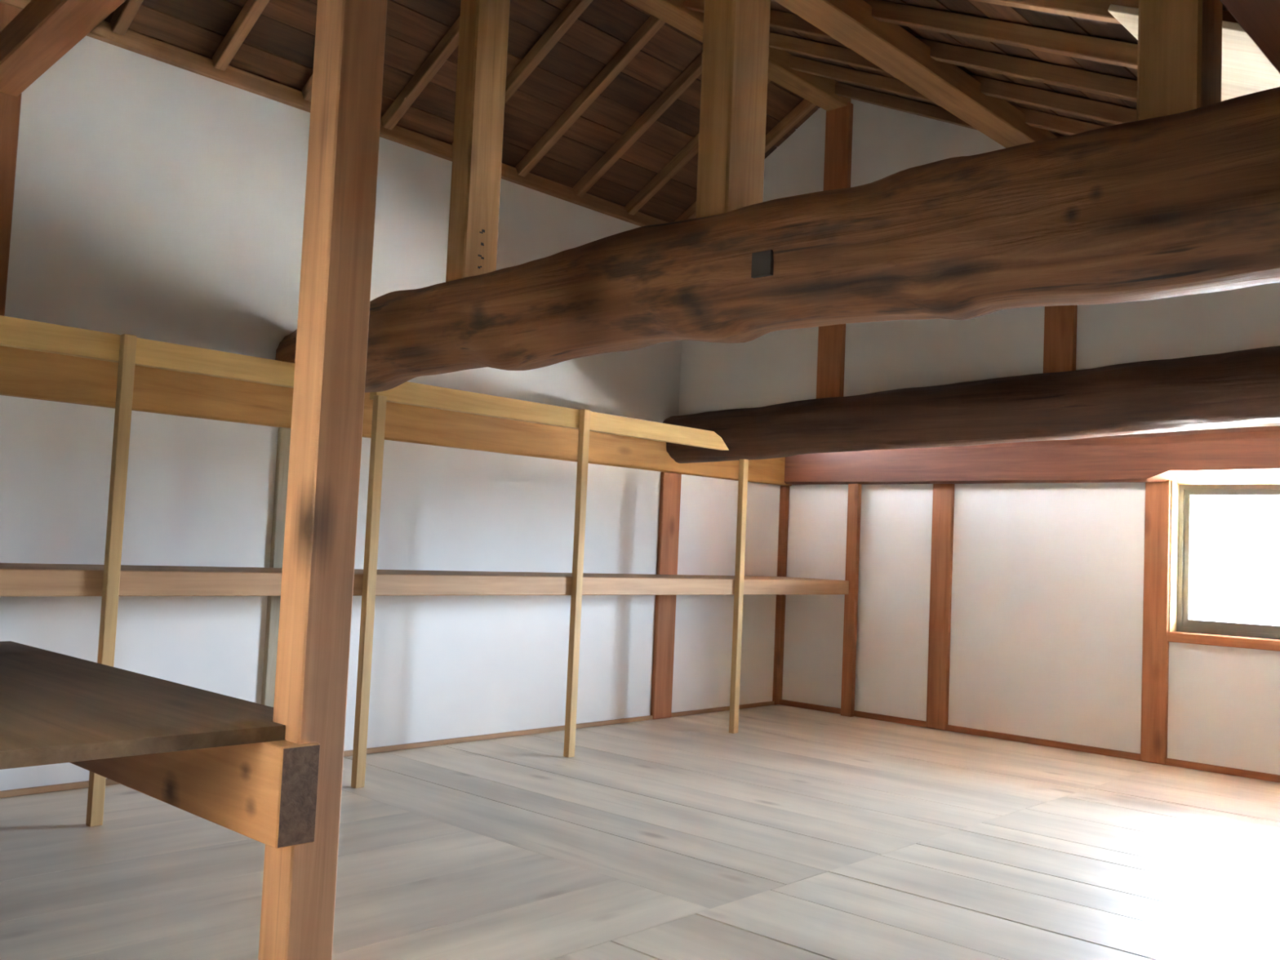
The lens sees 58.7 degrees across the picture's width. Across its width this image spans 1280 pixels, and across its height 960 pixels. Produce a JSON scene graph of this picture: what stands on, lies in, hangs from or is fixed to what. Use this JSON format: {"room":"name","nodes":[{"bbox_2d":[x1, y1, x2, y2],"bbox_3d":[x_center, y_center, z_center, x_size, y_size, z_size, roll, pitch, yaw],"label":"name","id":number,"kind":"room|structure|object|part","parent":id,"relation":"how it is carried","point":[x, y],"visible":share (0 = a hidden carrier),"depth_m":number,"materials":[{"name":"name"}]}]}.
{"room":"attic storage room","nodes":[
{"label":"attic storage room","id":0,"kind":"room"},
{"bbox_2d":[0,2,791,791],"bbox_3d":[-1.012,-0.132,4.893,0.200,2.740,5.470,-1,-5,43],"label":"wall","id":1,"kind":"structure","parent":0,"point":[141,196],"depth_m":4.38,"materials":[{"name":"white paint"}]},
{"bbox_3d":[-2.115,-1.031,3.700,0.130,1.120,0.120,-1,-5,43],"label":"post","id":2,"kind":"part","parent":1,"relation":"part of","materials":[{"name":"brown wood"}]},
{"bbox_2d":[0,0,125,96],"bbox_3d":[-1.355,-1.397,3.011,1.998,0.281,0.120,-1,-5,43],"label":"tie beam","id":3,"kind":"structure","parent":1,"relation":"attached to","point":[43,32],"depth_m":3.35,"materials":[{"name":"brown wood"}]},
{"bbox_3d":[-1.774,0.397,4.008,0.012,1.317,1.120,-1,-5,43],"label":"plaster panel","id":4,"kind":"part","parent":1,"relation":"part of","materials":[{"name":"white paint"}]},
{"bbox_3d":[-1.417,0.448,4.438,0.122,1.297,0.120,-1,-5,43],"label":"post","id":5,"kind":"part","parent":1,"relation":"part of","materials":[{"name":"brown wood"}]},
{"bbox_2d":[0,0,668,226],"bbox_3d":[-1.257,-1.483,4.555,0.047,0.060,4.450,-1,-5,43],"label":"roof beam","id":6,"kind":"structure","parent":1,"relation":"attached to","point":[132,41],"depth_m":4.40,"materials":[{"name":"brown wood"}]},
{"bbox_3d":[-0.936,-0.899,4.918,0.012,1.140,3.400,-1,-5,43],"label":"plaster panel","id":7,"kind":"part","parent":1,"relation":"part of","materials":[{"name":"white paint"}]},
{"bbox_2d":[0,701,774,798],"bbox_3d":[-1.036,1.124,4.777,0.028,0.020,5.450,-1,-5,43],"label":"baseboard","id":8,"kind":"structure","parent":1,"relation":"attached to","point":[54,788],"depth_m":5.03,"materials":[{"name":"brown wood"}]},
{"bbox_3d":[-0.632,0.518,5.228,0.012,1.317,2.230,-1,-5,43],"label":"plaster panel","id":9,"kind":"part","parent":1,"relation":"part of","materials":[{"name":"white paint"}]},
{"bbox_3d":[0.103,0.608,6.062,0.122,1.297,0.145,-1,-5,43],"label":"post","id":10,"kind":"part","parent":1,"relation":"part of","materials":[{"name":"brown wood"}]},
{"bbox_3d":[0.485,0.636,6.422,0.012,1.317,1.050,-1,-5,43],"label":"plaster panel","id":11,"kind":"part","parent":1,"relation":"part of","materials":[{"name":"white paint"}]},
{"bbox_2d":[275,87,1279,392],"bbox_3d":[0.142,-0.498,3.012,4.160,0.356,0.337,-1,-5,43],"label":"log beam","id":12,"kind":"structure","parent":1,"relation":"attached to","point":[1188,202],"depth_m":2.43,"materials":[{"name":"brown wood"}]},
{"bbox_2d":[445,0,510,281],"bbox_3d":[-0.516,-1.260,3.692,0.097,1.315,0.135,-1,-5,43],"label":"post","id":13,"kind":"object","parent":12,"relation":"on","point":[483,34],"visible":0.84,"depth_m":3.64,"materials":[{"name":"brown wood"}]},
{"bbox_2d":[695,0,770,217],"bbox_3d":[0.245,-1.027,2.957,0.105,0.832,0.155,-1,-5,43],"label":"post","id":14,"kind":"object","parent":12,"relation":"on","point":[735,52],"visible":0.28,"depth_m":2.90,"materials":[{"name":"brown wood"}]},
{"bbox_2d":[1136,0,1222,120],"bbox_3d":[1.033,-0.784,2.179,0.115,0.327,0.130,-1,-5,43],"label":"post","id":15,"kind":"object","parent":12,"relation":"attached to","point":[1179,67],"visible":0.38,"depth_m":2.13,"materials":[{"name":"brown wood"}]},
{"bbox_3d":[0.807,0.683,6.814,0.122,1.297,0.075,-1,-5,43],"label":"post","id":16,"kind":"part","parent":1,"relation":"part of","materials":[{"name":"brown wood"}]},
{"bbox_2d":[0,704,1279,959],"bbox_3d":[0.102,1.155,2.885,4.550,0.160,6.950,-1,-5,43],"label":"floor","id":17,"kind":"structure","parent":0,"point":[796,833],"depth_m":3.30,"materials":[{"name":"beige wood"}]},
{"bbox_2d":[257,0,387,959],"bbox_3d":[-0.650,-0.298,2.404,0.108,2.675,0.108,-1,-5,43],"label":"post","id":18,"kind":"object","parent":17,"relation":"on","point":[300,881],"visible":1,"depth_m":2.35,"materials":[{"name":"brown wood"}]},
{"bbox_2d":[0,640,319,848],"bbox_3d":[-1.706,0.725,2.595,1.962,0.505,1.099,-1,-5,43],"label":"platform","id":19,"kind":"object","parent":18,"relation":"attached to","point":[222,760],"visible":0.95,"depth_m":2.35,"materials":[{"name":"brown wood"}]},
{"bbox_2d":[0,315,862,826],"bbox_3d":[-0.806,0.396,4.617,0.521,1.474,5.426,-1,-5,43],"label":"storage shelf","id":20,"kind":"object","parent":17,"relation":"on","point":[112,580],"visible":0.94,"depth_m":4.11,"materials":[{"name":"beige wood"}]},
{"bbox_3d":[-1.798,-0.423,3.274,0.043,0.080,2.000,-1,-5,43],"label":"rail","id":21,"kind":"part","parent":20,"relation":"part of","materials":[{"name":"beige wood"}]},
{"bbox_3d":[-0.664,0.414,4.478,0.043,0.078,5.420,-1,-5,43],"label":"rail","id":22,"kind":"part","parent":20,"relation":"part of","materials":[{"name":"brown wood"}]},
{"bbox_3d":[-0.273,-0.262,4.904,0.043,0.080,2.055,-1,-5,43],"label":"rail","id":23,"kind":"part","parent":20,"relation":"part of","materials":[{"name":"beige wood"}]},
{"bbox_2d":[103,0,1237,222],"bbox_3d":[-0.210,-1.341,2.579,5.250,1.805,6.120,-1,-5,43],"label":"ceiling","id":24,"kind":"structure","parent":0,"point":[602,97],"depth_m":4.57,"materials":[{"name":"wood"}]},
{"bbox_2d":[625,0,851,111],"bbox_3d":[-0.534,-2.006,3.931,0.120,0.090,4.446,-1,-5,43],"label":"ridge beam","id":25,"kind":"structure","parent":24,"relation":"attached to","point":[820,91],"depth_m":5.11,"materials":[{"name":"brown wood"}]},
{"bbox_2d":[773,0,1057,147],"bbox_3d":[0.260,-1.479,3.135,0.120,0.085,4.446,-1,-5,43],"label":"purlin","id":26,"kind":"object","parent":24,"relation":"attached to","point":[889,46],"visible":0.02,"depth_m":3.80,"materials":[{"name":"brown wood"}]},
{"bbox_2d":[1107,4,1279,101],"bbox_3d":[1.529,-0.933,2.766,0.405,0.195,0.990,-1,-5,43],"label":"skylight","id":27,"kind":"object","parent":24,"relation":"attached to","point":[1246,69],"visible":0.35,"depth_m":2.56,"materials":[{"name":"white"}]},
{"bbox_2d":[1219,0,1279,73],"bbox_3d":[1.303,-0.737,2.086,0.115,0.125,4.446,-1,-5,43],"label":"purlin","id":28,"kind":"object","parent":24,"relation":"attached to","point":[1260,19],"visible":1,"depth_m":1.76,"materials":[{"name":"brown wood"}]},
{"bbox_2d":[678,98,1279,415],"bbox_3d":[1.818,-1.099,4.747,4.250,1.660,0.145,-1,-5,43],"label":"wall","id":29,"kind":"structure","parent":0,"point":[858,143],"depth_m":5.23,"materials":[{"name":"white paint"}]},
{"bbox_3d":[0.955,-1.082,5.511,0.135,1.479,0.085,-1,-5,43],"label":"post","id":30,"kind":"part","parent":29,"relation":"part of","materials":[{"name":"brown wood"}]},
{"bbox_2d":[662,346,1279,463],"bbox_3d":[1.718,-0.293,4.667,4.201,0.380,0.317,-1,-5,43],"label":"log beam","id":31,"kind":"structure","parent":29,"relation":"attached to","point":[1242,387],"depth_m":4.67,"materials":[{"name":"brown wood"}]},
{"bbox_3d":[1.762,-0.836,4.731,0.125,0.969,0.085,-1,-5,43],"label":"post","id":32,"kind":"part","parent":29,"relation":"part of","materials":[{"name":"brown wood"}]},
{"bbox_2d":[778,422,1279,774],"bbox_3d":[2.429,0.509,5.382,4.550,1.820,0.235,-1,-5,43],"label":"wall","id":33,"kind":"structure","parent":0,"point":[1021,588],"depth_m":5.75,"materials":[{"name":"white paint"}]},
{"bbox_3d":[0.885,0.682,6.818,0.030,1.305,0.122,-1,-5,43],"label":"post","id":34,"kind":"part","parent":33,"relation":"part of","materials":[{"name":"brown wood"}]},
{"bbox_3d":[1.213,0.666,6.468,1.028,1.325,0.012,-1,-5,43],"label":"plaster panel","id":35,"kind":"part","parent":33,"relation":"part of","materials":[{"name":"white paint"}]},
{"bbox_3d":[1.642,0.660,6.118,0.117,1.335,0.134,-1,-5,43],"label":"post","id":36,"kind":"part","parent":33,"relation":"part of","materials":[{"name":"brown wood"}]},
{"bbox_2d":[779,699,1279,782],"bbox_3d":[2.376,1.299,5.303,4.230,0.030,0.032,-1,-5,43],"label":"baseboard","id":37,"kind":"structure","parent":33,"relation":"attached to","point":[1127,755],"depth_m":5.61,"materials":[{"name":"brown wood"}]},
{"bbox_3d":[2.022,0.658,5.711,1.035,1.325,0.012,-1,-5,43],"label":"plaster panel","id":38,"kind":"part","parent":33,"relation":"part of","materials":[{"name":"white paint"}]},
{"bbox_3d":[2.451,0.652,5.362,0.112,1.335,0.134,-1,-5,43],"label":"post","id":39,"kind":"part","parent":33,"relation":"part of","materials":[{"name":"brown wood"}]},
{"bbox_2d":[1166,480,1279,651],"bbox_3d":[2.901,0.352,4.996,1.054,0.800,0.176,-1,-5,43],"label":"window","id":40,"kind":"structure","parent":33,"relation":"in","point":[1182,629],"depth_m":5.29,"materials":[{"name":"brown wood"}]},
{"bbox_3d":[2.885,0.728,4.974,1.054,0.045,0.176,-1,-5,43],"label":"sill","id":41,"kind":"part","parent":40,"relation":"part of","materials":[{"name":"brown wood"}]},
{"bbox_3d":[2.834,1.021,4.916,1.070,0.580,0.012,-1,-5,43],"label":"plaster panel","id":42,"kind":"part","parent":33,"relation":"part of","materials":[{"name":"white paint"}]},
{"label":"outside","id":43,"kind":"structure","parent":0,"visible":0},
{"bbox_3d":[0.683,4.422,6.583,120.000,0.200,120.000,-1,-5,43],"label":"ground","id":44,"kind":"structure","parent":43,"visible":0},
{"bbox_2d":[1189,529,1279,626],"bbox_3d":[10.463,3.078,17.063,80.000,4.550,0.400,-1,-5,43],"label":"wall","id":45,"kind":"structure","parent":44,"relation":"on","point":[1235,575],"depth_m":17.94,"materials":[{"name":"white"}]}
]}

